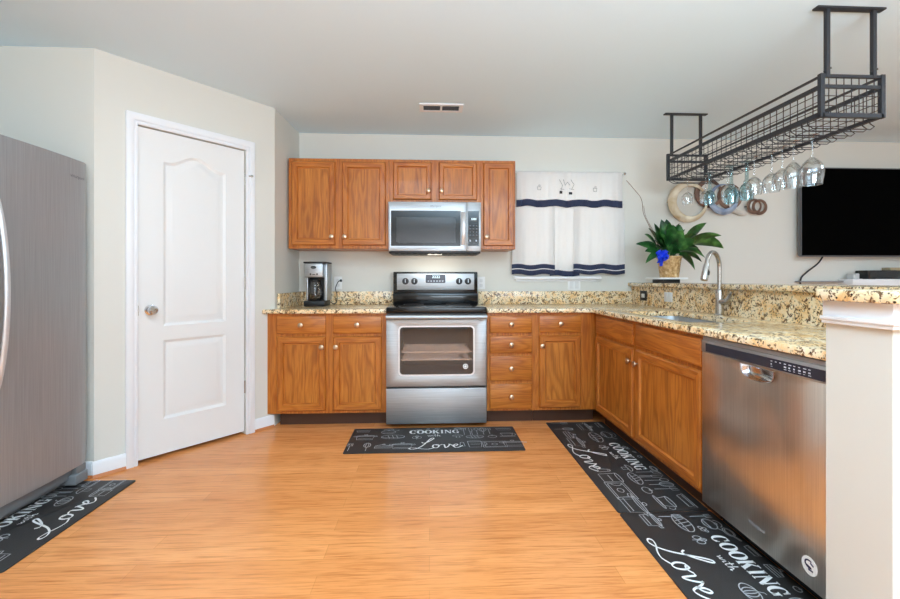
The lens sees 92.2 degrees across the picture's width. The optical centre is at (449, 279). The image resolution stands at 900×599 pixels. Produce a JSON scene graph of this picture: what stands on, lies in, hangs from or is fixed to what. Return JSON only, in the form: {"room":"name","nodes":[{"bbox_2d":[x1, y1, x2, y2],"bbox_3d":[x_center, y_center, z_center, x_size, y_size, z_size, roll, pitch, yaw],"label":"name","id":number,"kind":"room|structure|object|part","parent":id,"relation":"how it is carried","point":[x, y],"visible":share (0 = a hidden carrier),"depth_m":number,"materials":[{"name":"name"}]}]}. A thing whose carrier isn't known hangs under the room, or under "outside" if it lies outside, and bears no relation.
{"room":"kitchen","nodes":[
{"label":"kitchen","id":0,"kind":"room"},
{"bbox_2d":[0,46,93,461],"bbox_3d":[-2.471,-0.092,2.486,0.900,2.436,0.100,0,0,-3],"label":"wall","id":1,"kind":"structure","parent":0,"point":[47,93],"depth_m":2.45,"materials":[{"name":"white paint"}]},
{"bbox_2d":[86,461,92,478],"bbox_3d":[-2.463,1.080,2.426,0.880,0.092,0.020,0,0,-3],"label":"baseboard","id":2,"kind":"structure","parent":1,"relation":"attached to","point":[88,463],"depth_m":2.44,"materials":[{"name":"white wood"}]},
{"bbox_2d":[94,48,274,460],"bbox_3d":[-1.721,-0.092,2.919,0.100,2.436,1.096,0,0,38],"label":"wall","id":3,"kind":"structure","parent":0,"point":[121,84],"depth_m":2.57,"materials":[{"name":"white paint"}]},
{"bbox_2d":[92,453,125,478],"bbox_3d":[-1.969,1.080,2.505,0.020,0.092,0.156,0,0,38],"label":"baseboard","id":4,"kind":"structure","parent":3,"relation":"attached to","point":[103,467],"depth_m":2.50,"materials":[{"name":"white wood"}]},
{"bbox_3d":[-1.969,1.117,2.505,0.020,0.018,0.156,0,0,38],"label":"shoe moulding","id":5,"kind":"part","parent":4,"relation":"part of","materials":[{"name":"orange wood"}]},
{"bbox_2d":[125,110,254,468],"bbox_3d":[-1.679,0.062,2.876,0.019,2.128,0.785,0,0,38],"label":"door frame","id":6,"kind":"structure","parent":3,"relation":"attached to","point":[132,119],"depth_m":2.60,"materials":[{"name":"white wood"}]},
{"bbox_2d":[138,126,252,460],"bbox_3d":[-1.674,0.087,2.893,0.101,2.034,0.706,0,0,38],"label":"door","id":7,"kind":"structure","parent":3,"relation":"in","point":[192,281],"depth_m":2.86,"materials":[{"name":"white paint"}]},
{"bbox_3d":[-1.831,0.191,2.663,0.066,0.064,0.064,0,0,38],"label":"knob","id":8,"kind":"part","parent":7,"relation":"part of","materials":[{"name":"silver metal"}]},
{"bbox_2d":[255,415,274,431],"bbox_3d":[-1.390,1.080,3.245,0.020,0.092,0.150,0,0,38],"label":"baseboard","id":9,"kind":"structure","parent":3,"relation":"attached to","point":[263,423],"depth_m":3.24,"materials":[{"name":"white wood"}]},
{"bbox_3d":[-1.390,1.117,3.245,0.020,0.018,0.150,0,0,38],"label":"shoe moulding","id":10,"kind":"part","parent":9,"relation":"part of","materials":[{"name":"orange wood"}]},
{"bbox_2d":[275,109,298,424],"bbox_3d":[-1.399,-0.092,3.603,0.101,2.436,0.567,0,0,-1],"label":"wall","id":11,"kind":"structure","parent":0,"point":[286,135],"depth_m":3.50,"materials":[{"name":"white paint"}]},
{"bbox_2d":[277,292,300,307],"bbox_3d":[-1.334,0.171,3.614,0.021,0.115,0.506,0,0,-1],"label":"backsplash","id":12,"kind":"structure","parent":11,"relation":"attached to","point":[284,300],"depth_m":3.55,"materials":[{"name":"stone"}]},
{"bbox_2d":[0,409,815,598],"bbox_3d":[1.829,1.156,0.481,9.500,0.060,7.387,0,0,-3],"label":"floor","id":13,"kind":"structure","parent":0,"point":[279,511],"depth_m":1.95,"materials":[{"name":"laminate"}]},
{"bbox_2d":[0,134,87,519],"bbox_3d":[-2.319,0.243,1.936,0.795,1.765,0.908,0,0,-3],"label":"refrigerator","id":14,"kind":"object","parent":13,"relation":"on","point":[43,191],"visible":1,"depth_m":2.10,"materials":[{"name":"grey metal"}]},
{"bbox_3d":[-1.954,0.066,1.885,0.070,0.880,0.024,0,0,-3],"label":"door handle","id":15,"kind":"part","parent":14,"relation":"part of","materials":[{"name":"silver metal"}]},
{"bbox_2d":[0,480,134,572],"bbox_3d":[-1.926,1.122,2.028,0.394,0.008,0.772,0,0,-3],"label":"kitchen mat","id":16,"kind":"object","parent":13,"relation":"on","point":[30,527],"visible":0.94,"depth_m":2.04,"materials":[{"name":"grey rubber"}]},
{"bbox_2d":[267,313,386,424],"bbox_3d":[-0.952,0.693,3.575,0.909,0.866,0.660,0,0,-3],"label":"base cabinet","id":17,"kind":"object","parent":13,"relation":"on","point":[322,368],"visible":0.97,"depth_m":3.28,"materials":[{"name":"brown wood"}]},
{"bbox_3d":[-1.124,0.347,3.277,0.365,0.133,0.019,0,0,-3],"label":"drawer","id":18,"kind":"part","parent":17,"relation":"part of","materials":[{"name":"brown wood"}]},
{"bbox_3d":[-1.124,0.718,3.277,0.365,0.563,0.020,0,0,-3],"label":"door","id":19,"kind":"part","parent":17,"relation":"part of","materials":[{"name":"brown wood"}]},
{"bbox_3d":[-1.125,0.718,3.282,0.241,0.439,0.005,0,0,-3],"label":"panel","id":20,"kind":"part","parent":17,"relation":"part of","materials":[{"name":"brown wood"}]},
{"bbox_2d":[262,291,392,313],"bbox_3d":[-0.958,0.185,3.580,0.921,0.149,0.649,0,0,-3],"label":"countertop","id":21,"kind":"structure","parent":17,"relation":"on","point":[348,302],"depth_m":3.64,"materials":[{"name":"stone"}]},
{"bbox_2d":[303,262,341,305],"bbox_3d":[-1.094,0.041,3.733,0.262,0.372,0.323,0,0,-3],"label":"coffee maker","id":22,"kind":"object","parent":21,"relation":"on","point":[317,274],"visible":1,"depth_m":3.64,"materials":[{"name":"black plastic"}]},
{"bbox_3d":[-1.134,0.065,3.640,0.083,0.133,0.141,0,0,-3],"label":"carafe handle","id":23,"kind":"part","parent":22,"relation":"part of","materials":[{"name":"black plastic"}]},
{"bbox_3d":[-1.129,-0.138,3.702,0.189,0.014,0.208,0,0,-3],"label":"lid","id":24,"kind":"part","parent":22,"relation":"part of","materials":[{"name":"black plastic"}]},
{"bbox_3d":[-0.990,0.111,3.827,0.061,0.216,0.149,0,0,19],"label":"cord","id":25,"kind":"part","parent":22,"relation":"part of","materials":[{"name":"black plastic"}]},
{"bbox_3d":[-0.704,0.347,3.297,0.368,0.133,0.019,0,0,-3],"label":"drawer","id":26,"kind":"part","parent":17,"relation":"part of","materials":[{"name":"brown wood"}]},
{"bbox_3d":[-0.704,0.718,3.296,0.368,0.563,0.020,0,0,-3],"label":"door","id":27,"kind":"part","parent":17,"relation":"part of","materials":[{"name":"brown wood"}]},
{"bbox_3d":[-0.705,0.718,3.301,0.244,0.439,0.005,0,0,-3],"label":"panel","id":28,"kind":"part","parent":17,"relation":"part of","materials":[{"name":"brown wood"}]},
{"bbox_2d":[343,426,525,453],"bbox_3d":[-0.090,1.122,3.039,1.225,0.008,0.455,0,0,-3],"label":"kitchen mat","id":29,"kind":"object","parent":13,"relation":"on","point":[501,438],"visible":1,"depth_m":3.00,"materials":[{"name":"grey rubber"}]},
{"bbox_2d":[386,272,486,423],"bbox_3d":[-0.115,0.521,3.564,0.762,1.170,0.709,0,0,-3],"label":"range","id":30,"kind":"object","parent":13,"relation":"on","point":[436,324],"visible":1,"depth_m":3.28,"materials":[{"name":"grey metal"}]},
{"bbox_3d":[-0.391,0.019,3.788,0.058,0.058,0.029,0,0,-3],"label":"control knob","id":31,"kind":"part","parent":30,"relation":"part of","materials":[{"name":"black plastic"}]},
{"bbox_3d":[-0.313,0.019,3.792,0.058,0.058,0.029,0,0,-3],"label":"control knob","id":32,"kind":"part","parent":30,"relation":"part of","materials":[{"name":"black plastic"}]},
{"bbox_3d":[-0.126,0.023,3.820,0.682,0.142,0.009,0,0,-3],"label":"control panel","id":33,"kind":"part","parent":30,"relation":"part of","materials":[{"name":"silver metal"}]},
{"bbox_3d":[-0.102,0.957,3.293,0.758,0.268,0.052,0,0,-3],"label":"storage drawer","id":34,"kind":"part","parent":30,"relation":"part of","materials":[{"name":"silver metal"}]},
{"bbox_2d":[386,315,486,386],"bbox_3d":[-0.111,0.538,3.484,0.758,0.543,0.549,0,0,-3],"label":"oven","id":35,"kind":"object","parent":30,"relation":"in","point":[474,373],"depth_m":3.28,"materials":[{"name":"silver metal"}]},
{"bbox_2d":[386,303,486,312],"bbox_3d":[-0.116,0.236,3.583,0.762,0.045,0.612,0,0,-3],"label":"cooktop","id":36,"kind":"object","parent":30,"relation":"in","point":[395,307],"depth_m":3.29,"materials":[{"name":"black glass"}]},
{"bbox_3d":[0.082,0.019,3.811,0.058,0.058,0.029,0,0,-3],"label":"control knob","id":37,"kind":"part","parent":30,"relation":"part of","materials":[{"name":"black plastic"}]},
{"bbox_3d":[0.160,0.019,3.814,0.058,0.058,0.029,0,0,-3],"label":"control knob","id":38,"kind":"part","parent":30,"relation":"part of","materials":[{"name":"black plastic"}]},
{"bbox_2d":[486,312,534,420],"bbox_3d":[0.461,0.693,3.642,0.375,0.866,0.660,0,0,-3],"label":"base cabinet","id":39,"kind":"object","parent":13,"relation":"on","point":[510,387],"visible":0.94,"depth_m":3.35,"materials":[{"name":"brown wood"}]},
{"bbox_3d":[0.471,0.907,3.353,0.328,0.193,0.019,0,0,-3],"label":"drawer","id":40,"kind":"part","parent":39,"relation":"part of","materials":[{"name":"brown wood"}]},
{"bbox_3d":[0.471,0.690,3.353,0.328,0.189,0.019,0,0,-3],"label":"drawer","id":41,"kind":"part","parent":39,"relation":"part of","materials":[{"name":"brown wood"}]},
{"bbox_3d":[0.471,0.506,3.353,0.328,0.133,0.019,0,0,-3],"label":"drawer","id":42,"kind":"part","parent":39,"relation":"part of","materials":[{"name":"brown wood"}]},
{"bbox_3d":[0.471,0.350,3.353,0.328,0.132,0.019,0,0,-3],"label":"drawer","id":43,"kind":"part","parent":39,"relation":"part of","materials":[{"name":"brown wood"}]},
{"bbox_2d":[533,313,595,420],"bbox_3d":[0.893,0.693,3.663,0.490,0.866,0.660,0,0,-3],"label":"base cabinet","id":44,"kind":"object","parent":13,"relation":"on","point":[565,343],"visible":0.92,"depth_m":3.37,"materials":[{"name":"brown wood"}]},
{"bbox_3d":[0.855,0.347,3.371,0.329,0.133,0.019,0,0,-3],"label":"drawer","id":45,"kind":"part","parent":44,"relation":"part of","materials":[{"name":"brown wood"}]},
{"bbox_3d":[0.855,0.718,3.371,0.329,0.563,0.020,0,0,-3],"label":"door","id":46,"kind":"part","parent":44,"relation":"part of","materials":[{"name":"brown wood"}]},
{"bbox_3d":[0.855,0.718,3.376,0.205,0.439,0.005,0,0,-3],"label":"panel","id":47,"kind":"part","parent":44,"relation":"part of","materials":[{"name":"brown wood"}]},
{"bbox_2d":[546,422,707,515],"bbox_3d":[1.003,1.122,2.719,0.450,0.008,1.343,0,0,-3],"label":"kitchen mat","id":48,"kind":"object","parent":13,"relation":"on","point":[631,483],"visible":1,"depth_m":2.50,"materials":[{"name":"grey rubber"}]},
{"bbox_2d":[596,314,722,518],"bbox_3d":[1.436,0.693,2.713,0.640,0.866,1.348,0,0,-3],"label":"base cabinet","id":49,"kind":"object","parent":13,"relation":"on","point":[649,377],"visible":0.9,"depth_m":2.48,"materials":[{"name":"brown wood"}]},
{"bbox_3d":[1.146,0.718,3.031,0.005,0.439,0.479,0,0,-3],"label":"panel","id":50,"kind":"part","parent":49,"relation":"part of","materials":[{"name":"brown wood"}]},
{"bbox_3d":[1.141,0.718,3.031,0.020,0.563,0.603,0,0,-3],"label":"door","id":51,"kind":"part","parent":49,"relation":"part of","materials":[{"name":"brown wood"}]},
{"bbox_2d":[478,286,825,360],"bbox_3d":[1.046,0.163,2.678,1.453,0.193,2.642,0,0,-3],"label":"countertop","id":52,"kind":"structure","parent":49,"relation":"on","point":[787,322],"depth_m":2.60,"materials":[{"name":"stone"}]},
{"bbox_2d":[640,291,646,300],"bbox_3d":[1.696,0.145,3.802,0.008,0.085,0.115,0,0,-3],"label":"wall outlet","id":53,"kind":"object","parent":52,"relation":"attached to","point":[643,294],"visible":1,"depth_m":3.79,"materials":[{"name":"black plastic"}]},
{"bbox_2d":[664,292,672,301],"bbox_3d":[1.715,0.141,3.405,0.008,0.075,0.115,0,0,-3],"label":"wall outlet","id":54,"kind":"object","parent":52,"relation":"attached to","point":[668,296],"visible":1,"depth_m":3.39,"materials":[{"name":"white plastic"}]},
{"bbox_2d":[653,316,713,321],"bbox_3d":[1.425,0.355,2.671,0.414,0.190,0.804,0,0,-3],"label":"sink","id":55,"kind":"object","parent":52,"relation":"in","point":[677,318],"visible":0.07,"depth_m":2.96,"materials":[{"name":"silver metal"}]},
{"bbox_2d":[700,250,733,315],"bbox_3d":[1.625,0.026,2.623,0.270,0.404,0.118,0,0,-40],"label":"kitchen faucet","id":56,"kind":"object","parent":52,"relation":"on","point":[720,301],"visible":1,"depth_m":2.69,"materials":[{"name":"silver metal"}]},
{"bbox_3d":[1.614,-0.054,2.656,0.212,0.244,0.025,0,0,-38],"label":"spout","id":57,"kind":"part","parent":56,"relation":"part of","materials":[{"name":"silver metal"}]},
{"bbox_3d":[1.701,0.117,2.669,0.039,0.092,0.095,0,0,-17],"label":"lever","id":58,"kind":"part","parent":56,"relation":"part of","materials":[{"name":"silver metal"}]},
{"bbox_3d":[1.177,0.718,2.366,0.005,0.439,0.518,0,0,-3],"label":"panel","id":59,"kind":"part","parent":49,"relation":"part of","materials":[{"name":"brown wood"}]},
{"bbox_3d":[1.172,0.718,2.365,0.020,0.563,0.642,0,0,-3],"label":"door","id":60,"kind":"part","parent":49,"relation":"part of","materials":[{"name":"brown wood"}]},
{"bbox_2d":[620,511,816,598],"bbox_3d":[1.052,1.122,1.700,0.450,0.008,0.772,0,0,-3],"label":"kitchen mat","id":61,"kind":"object","parent":13,"relation":"on","point":[702,555],"visible":1,"depth_m":1.73,"materials":[{"name":"grey rubber"}]},
{"bbox_2d":[702,336,825,598],"bbox_3d":[1.490,0.695,1.705,0.614,0.862,0.650,0,0,-3],"label":"dishwasher","id":62,"kind":"object","parent":13,"relation":"on","point":[764,410],"visible":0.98,"depth_m":1.62,"materials":[{"name":"grey metal"}]},
{"bbox_3d":[1.186,0.311,1.675,0.002,0.037,0.616,0,0,-3],"label":"control panel","id":63,"kind":"part","parent":62,"relation":"part of","materials":[{"name":"black plastic"}]},
{"bbox_2d":[0,0,899,142],"bbox_3d":[1.829,-1.350,0.481,9.500,0.080,7.387,0,0,-3],"label":"ceiling","id":64,"kind":"structure","parent":0,"point":[517,68],"depth_m":2.54,"materials":[{"name":"white paint"}]},
{"bbox_2d":[419,103,463,112],"bbox_3d":[-0.067,-1.306,3.305,0.330,0.008,0.150,0,0,-3],"label":"ceiling vent","id":65,"kind":"object","parent":64,"relation":"in","point":[424,107],"visible":1,"depth_m":3.30,"materials":[{"name":"white metal"}]},
{"bbox_2d":[663,5,886,183],"bbox_3d":[1.911,-1.028,2.764,0.370,0.565,1.376,0,0,-3],"label":"rack","id":66,"kind":"object","parent":64,"relation":"hanging from","point":[823,113],"visible":1,"depth_m":2.31,"materials":[{"name":"grey metal"}]},
{"bbox_3d":[1.754,-1.141,3.427,0.018,0.325,0.018,0,0,-3],"label":"hanger post","id":67,"kind":"part","parent":66,"relation":"part of","materials":[{"name":"grey metal"}]},
{"bbox_3d":[1.867,-1.305,3.433,0.345,0.010,0.036,0,0,-3],"label":"ceiling plate","id":68,"kind":"part","parent":66,"relation":"part of","materials":[{"name":"grey metal"}]},
{"bbox_3d":[1.890,-0.765,3.373,0.353,0.040,0.040,0,0,-3],"label":"stemware rail","id":69,"kind":"part","parent":66,"relation":"part of","materials":[{"name":"grey metal"}]},
{"bbox_3d":[1.895,-0.765,3.274,0.353,0.040,0.040,0,0,-3],"label":"stemware rail","id":70,"kind":"part","parent":66,"relation":"part of","materials":[{"name":"grey metal"}]},
{"bbox_3d":[1.989,-1.141,3.438,0.018,0.325,0.018,0,0,-3],"label":"hanger post","id":71,"kind":"part","parent":66,"relation":"part of","materials":[{"name":"grey metal"}]},
{"bbox_3d":[1.899,-0.765,3.174,0.353,0.040,0.040,0,0,-3],"label":"stemware rail","id":72,"kind":"part","parent":66,"relation":"part of","materials":[{"name":"grey metal"}]},
{"bbox_3d":[1.904,-0.765,3.074,0.353,0.040,0.040,0,0,-3],"label":"stemware rail","id":73,"kind":"part","parent":66,"relation":"part of","materials":[{"name":"grey metal"}]},
{"bbox_3d":[1.909,-0.765,2.974,0.353,0.040,0.040,0,0,-3],"label":"stemware rail","id":74,"kind":"part","parent":66,"relation":"part of","materials":[{"name":"grey metal"}]},
{"bbox_3d":[1.914,-0.765,2.874,0.353,0.040,0.040,0,0,-3],"label":"stemware rail","id":75,"kind":"part","parent":66,"relation":"part of","materials":[{"name":"grey metal"}]},
{"bbox_3d":[1.918,-0.765,2.774,0.353,0.040,0.040,0,0,-3],"label":"stemware rail","id":76,"kind":"part","parent":66,"relation":"part of","materials":[{"name":"grey metal"}]},
{"bbox_3d":[1.923,-0.765,2.674,0.353,0.040,0.040,0,0,-3],"label":"stemware rail","id":77,"kind":"part","parent":66,"relation":"part of","materials":[{"name":"grey metal"}]},
{"bbox_3d":[1.928,-0.765,2.574,0.353,0.040,0.040,0,0,-3],"label":"stemware rail","id":78,"kind":"part","parent":66,"relation":"part of","materials":[{"name":"grey metal"}]},
{"bbox_3d":[1.910,-0.884,2.764,0.326,0.209,1.360,0,0,-3],"label":"frame","id":79,"kind":"part","parent":66,"relation":"part of","materials":[{"name":"grey metal"}]},
{"bbox_3d":[1.933,-0.765,2.475,0.353,0.040,0.040,0,0,-3],"label":"stemware rail","id":80,"kind":"part","parent":66,"relation":"part of","materials":[{"name":"grey metal"}]},
{"bbox_3d":[1.937,-0.765,2.375,0.353,0.040,0.040,0,0,-3],"label":"stemware rail","id":81,"kind":"part","parent":66,"relation":"part of","materials":[{"name":"grey metal"}]},
{"bbox_3d":[1.942,-0.765,2.275,0.353,0.040,0.040,0,0,-3],"label":"stemware rail","id":82,"kind":"part","parent":66,"relation":"part of","materials":[{"name":"grey metal"}]},
{"bbox_3d":[1.821,-1.141,2.089,0.038,0.325,0.018,0,0,-3],"label":"hanger post","id":83,"kind":"part","parent":66,"relation":"part of","materials":[{"name":"grey metal"}]},
{"bbox_3d":[1.947,-0.765,2.175,0.353,0.040,0.040,0,0,-3],"label":"stemware rail","id":84,"kind":"part","parent":66,"relation":"part of","materials":[{"name":"grey metal"}]},
{"bbox_3d":[1.930,-1.305,2.094,0.345,0.010,0.036,0,0,-3],"label":"ceiling plate","id":85,"kind":"part","parent":66,"relation":"part of","materials":[{"name":"grey metal"}]},
{"bbox_3d":[2.056,-1.141,2.100,0.038,0.325,0.018,0,0,-3],"label":"hanger post","id":86,"kind":"part","parent":66,"relation":"part of","materials":[{"name":"grey metal"}]},
{"bbox_2d":[299,133,899,292],"bbox_3d":[1.657,-0.092,4.100,9.300,2.436,0.140,0,0,-3],"label":"wall","id":87,"kind":"structure","parent":0,"point":[757,249],"depth_m":4.04,"materials":[{"name":"white paint"}]},
{"bbox_2d":[334,276,341,288],"bbox_3d":[-1.008,0.034,3.900,0.072,0.115,0.008,0,0,-3],"label":"wall outlet","id":88,"kind":"object","parent":87,"relation":"attached to","point":[336,278],"visible":0.99,"depth_m":3.90,"materials":[{"name":"white plastic"}]},
{"bbox_2d":[289,158,388,250],"bbox_3d":[-0.925,-0.625,3.721,0.822,0.745,0.371,0,0,-3],"label":"upper cabinet","id":89,"kind":"object","parent":87,"relation":"attached to","point":[335,204],"visible":0.94,"depth_m":3.57,"materials":[{"name":"brown wood"}]},
{"bbox_3d":[-1.124,-0.625,3.571,0.232,0.567,0.005,0,0,-3],"label":"panel","id":90,"kind":"part","parent":89,"relation":"part of","materials":[{"name":"brown wood"}]},
{"bbox_3d":[-1.124,-0.625,3.566,0.356,0.691,0.020,0,0,-3],"label":"door","id":91,"kind":"part","parent":89,"relation":"part of","materials":[{"name":"brown wood"}]},
{"bbox_3d":[-0.713,-0.625,3.586,0.359,0.691,0.020,0,0,-3],"label":"door","id":92,"kind":"part","parent":89,"relation":"part of","materials":[{"name":"brown wood"}]},
{"bbox_3d":[-0.713,-0.625,3.591,0.235,0.567,0.005,0,0,-3],"label":"panel","id":93,"kind":"part","parent":89,"relation":"part of","materials":[{"name":"brown wood"}]},
{"bbox_2d":[300,291,392,304],"bbox_3d":[-0.930,0.170,3.896,0.835,0.117,0.020,0,0,-3],"label":"backsplash","id":94,"kind":"structure","parent":87,"relation":"attached to","point":[344,297],"depth_m":3.89,"materials":[{"name":"stone"}]},
{"bbox_2d":[389,159,479,201],"bbox_3d":[-0.134,-0.815,3.758,0.760,0.365,0.371,0,0,-3],"label":"upper cabinet","id":95,"kind":"object","parent":87,"relation":"attached to","point":[409,180],"visible":0.88,"depth_m":3.61,"materials":[{"name":"brown wood"}]},
{"bbox_3d":[-0.314,-0.818,3.604,0.318,0.313,0.020,0,0,-3],"label":"door","id":96,"kind":"part","parent":95,"relation":"part of","materials":[{"name":"brown wood"}]},
{"bbox_3d":[-0.314,-0.818,3.609,0.214,0.209,0.005,0,0,-3],"label":"panel","id":97,"kind":"part","parent":95,"relation":"part of","materials":[{"name":"brown wood"}]},
{"bbox_2d":[388,202,480,255],"bbox_3d":[-0.132,-0.419,3.720,0.758,0.426,0.447,0,0,-3],"label":"microwave oven","id":98,"kind":"object","parent":95,"relation":"attached to","point":[414,228],"visible":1,"depth_m":3.55,"materials":[{"name":"grey metal"}]},
{"bbox_3d":[0.111,-0.415,3.534,0.036,0.270,0.052,0,0,-3],"label":"door handle","id":99,"kind":"part","parent":98,"relation":"part of","materials":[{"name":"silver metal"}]},
{"bbox_3d":[0.197,-0.430,3.576,0.114,0.403,0.030,0,0,-3],"label":"control panel","id":100,"kind":"part","parent":98,"relation":"part of","materials":[{"name":"silver metal"}]},
{"bbox_3d":[0.067,-0.818,3.623,0.321,0.313,0.020,0,0,-3],"label":"door","id":101,"kind":"part","parent":95,"relation":"part of","materials":[{"name":"brown wood"}]},
{"bbox_3d":[0.066,-0.818,3.627,0.217,0.209,0.005,0,0,-3],"label":"panel","id":102,"kind":"part","parent":95,"relation":"part of","materials":[{"name":"brown wood"}]},
{"bbox_2d":[477,277,484,288],"bbox_3d":[0.284,0.036,3.961,0.072,0.115,0.008,0,0,-3],"label":"wall outlet","id":103,"kind":"object","parent":87,"relation":"attached to","point":[480,280],"visible":1,"depth_m":3.96,"materials":[{"name":"white plastic"}]},
{"bbox_2d":[480,161,514,251],"bbox_3d":[0.396,-0.625,3.784,0.298,0.745,0.371,0,0,-3],"label":"upper cabinet","id":104,"kind":"object","parent":87,"relation":"attached to","point":[497,178],"visible":0.94,"depth_m":3.64,"materials":[{"name":"brown wood"}]},
{"bbox_3d":[0.410,-0.627,3.644,0.137,0.573,0.005,0,0,-3],"label":"panel","id":105,"kind":"part","parent":104,"relation":"part of","materials":[{"name":"brown wood"}]},
{"bbox_2d":[478,291,631,303],"bbox_3d":[0.974,0.170,3.987,1.432,0.117,0.020,0,0,-3],"label":"backsplash","id":106,"kind":"structure","parent":87,"relation":"attached to","point":[484,297],"depth_m":3.98,"materials":[{"name":"stone"}]},
{"bbox_2d":[513,276,600,280],"bbox_3d":[1.063,-0.457,4.019,0.965,0.955,0.145,0,0,-3],"label":"window","id":107,"kind":"structure","parent":87,"relation":"in","point":[517,278],"depth_m":3.96,"materials":[{"name":"white"}]},
{"bbox_2d":[512,205,554,274],"bbox_3d":[0.757,-0.353,3.929,0.397,0.641,0.020,0,0,-3],"label":"cafe curtain","id":108,"kind":"object","parent":107,"relation":"hanging from","point":[534,252],"visible":0.93,"depth_m":3.93,"materials":[{"name":"white fabric"}]},
{"bbox_2d":[550,206,579,275],"bbox_3d":[1.048,-0.347,3.963,0.276,0.653,0.014,0,0,-3],"label":"cafe curtain","id":109,"kind":"object","parent":107,"relation":"hanging from","point":[564,217],"visible":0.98,"depth_m":3.96,"materials":[{"name":"white fabric"}]},
{"bbox_2d":[573,206,624,274],"bbox_3d":[1.363,-0.356,3.958,0.485,0.635,0.021,0,0,-3],"label":"cafe curtain","id":110,"kind":"object","parent":107,"relation":"hanging from","point":[599,233],"visible":1,"depth_m":3.96,"materials":[{"name":"white fabric"}]},
{"bbox_2d":[568,281,579,289],"bbox_3d":[1.147,0.054,4.002,0.118,0.090,0.008,0,0,-3],"label":"wall outlet","id":111,"kind":"object","parent":87,"relation":"attached to","point":[572,285],"visible":1,"depth_m":4.00,"materials":[{"name":"white plastic"}]},
{"bbox_2d":[667,180,766,221],"bbox_3d":[2.498,-0.730,4.051,0.958,0.408,0.045,0,0,-2],"label":"wall sculpture","id":112,"kind":"object","parent":87,"relation":"attached to","point":[672,199],"visible":0.96,"depth_m":4.04,"materials":[{"name":"gold metal"}]},
{"bbox_2d":[795,281,842,281],"bbox_3d":[3.482,0.023,4.087,0.425,0.014,0.060,0,0,-3],"label":"wall ledge","id":113,"kind":"object","parent":87,"relation":"attached to","point":[795,281],"visible":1,"depth_m":4.06,"materials":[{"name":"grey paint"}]},
{"bbox_2d":[798,167,899,283],"bbox_3d":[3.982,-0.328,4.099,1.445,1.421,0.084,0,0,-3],"label":"television","id":114,"kind":"object","parent":87,"relation":"attached to","point":[851,212],"visible":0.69,"depth_m":4.05,"materials":[{"name":"grey plastic"}]},
{"bbox_3d":[3.409,0.070,4.077,0.226,0.625,0.028,0,0,5],"label":"power cord","id":115,"kind":"part","parent":114,"relation":"part of","materials":[{"name":"black plastic"}]},
{"bbox_2d":[838,279,899,285],"bbox_3d":[4.280,0.103,4.081,1.161,0.206,0.147,0,0,-3],"label":"wall shelf","id":116,"kind":"object","parent":87,"relation":"attached to","point":[890,282],"visible":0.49,"depth_m":4.00,"materials":[{"name":"white"}]},
{"bbox_2d":[847,273,858,278],"bbox_3d":[3.767,-0.026,4.048,0.060,0.051,0.070,0,0,-3],"label":"box","id":117,"kind":"object","parent":116,"relation":"on","point":[854,275],"visible":0.97,"depth_m":4.02,"materials":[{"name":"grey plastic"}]},
{"bbox_2d":[855,270,899,278],"bbox_3d":[4.189,-0.041,4.074,0.665,0.080,0.122,0,0,-3],"label":"media box","id":118,"kind":"object","parent":116,"relation":"on","point":[863,274],"visible":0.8,"depth_m":4.01,"materials":[{"name":"black plastic"}]},
{"bbox_3d":[4.192,-0.043,4.015,0.625,0.060,0.002,0,0,-3],"label":"panel","id":119,"kind":"part","parent":118,"relation":"part of","materials":[{"name":"black plastic"}]},
{"bbox_2d":[882,268,899,269],"bbox_3d":[4.184,-0.095,4.073,0.175,0.027,0.080,0,0,-3],"label":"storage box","id":120,"kind":"object","parent":118,"relation":"on","point":[882,268],"visible":0.7,"depth_m":4.03,"materials":[{"name":"beige"}]},
{"bbox_2d":[826,323,899,598],"bbox_3d":[1.526,0.596,2.603,0.805,1.059,2.840,0,0,-3],"label":"wall","id":121,"kind":"structure","parent":0,"point":[863,363],"depth_m":1.25,"materials":[{"name":"white paint"}]},
{"bbox_2d":[632,286,825,326],"bbox_3d":[1.762,0.147,2.712,0.020,0.161,2.642,0,0,-3],"label":"backsplash","id":122,"kind":"structure","parent":121,"relation":"attached to","point":[789,307],"depth_m":2.55,"materials":[{"name":"stone"}]},
{"bbox_2d":[628,283,899,303],"bbox_3d":[1.631,0.049,2.586,1.095,0.034,2.880,0,0,-3],"label":"bar ledge","id":123,"kind":"object","parent":121,"relation":"on","point":[880,294],"visible":0.97,"depth_m":1.93,"materials":[{"name":"stone"}]},
{"bbox_2d":[646,278,687,282],"bbox_3d":[1.824,0.009,3.651,0.260,0.045,0.200,0,0,-3],"label":"plant stand","id":124,"kind":"object","parent":123,"relation":"on","point":[655,280],"visible":0.95,"depth_m":3.59,"materials":[{"name":"black plastic"}]},
{"bbox_2d":[626,180,722,277],"bbox_3d":[1.927,-0.443,3.652,0.760,0.858,0.316,0,0,5],"label":"potted plant","id":125,"kind":"object","parent":124,"relation":"on","point":[671,241],"visible":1,"depth_m":3.60,"materials":[{"name":"green plant"}]},
{"bbox_3d":[1.849,-0.103,3.652,0.202,0.180,0.202,0,0,-3],"label":"wicker pot","id":126,"kind":"part","parent":125,"relation":"part of","materials":[{"name":"beige wicker"}]},
{"bbox_2d":[820,301,899,329],"bbox_3d":[1.578,0.101,1.271,0.827,0.069,0.218,0,0,-3],"label":"trim","id":127,"kind":"structure","parent":121,"relation":"attached to","point":[870,315],"depth_m":1.23,"materials":[{"name":"white wood"}]},
{"bbox_3d":[1.083,-0.962,3.963,1.050,0.024,0.081,0,0,-3],"label":"curtain rod","id":128,"kind":"object","parent":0,"visible":0},
{"bbox_2d":[516,171,621,207],"bbox_3d":[1.084,-0.809,3.916,0.979,0.325,0.031,0,0,-3],"label":"curtain valance","id":129,"kind":"object","parent":128,"relation":"hanging from","point":[534,188],"visible":1,"depth_m":3.92,"materials":[{"name":"white fabric"}]}
]}

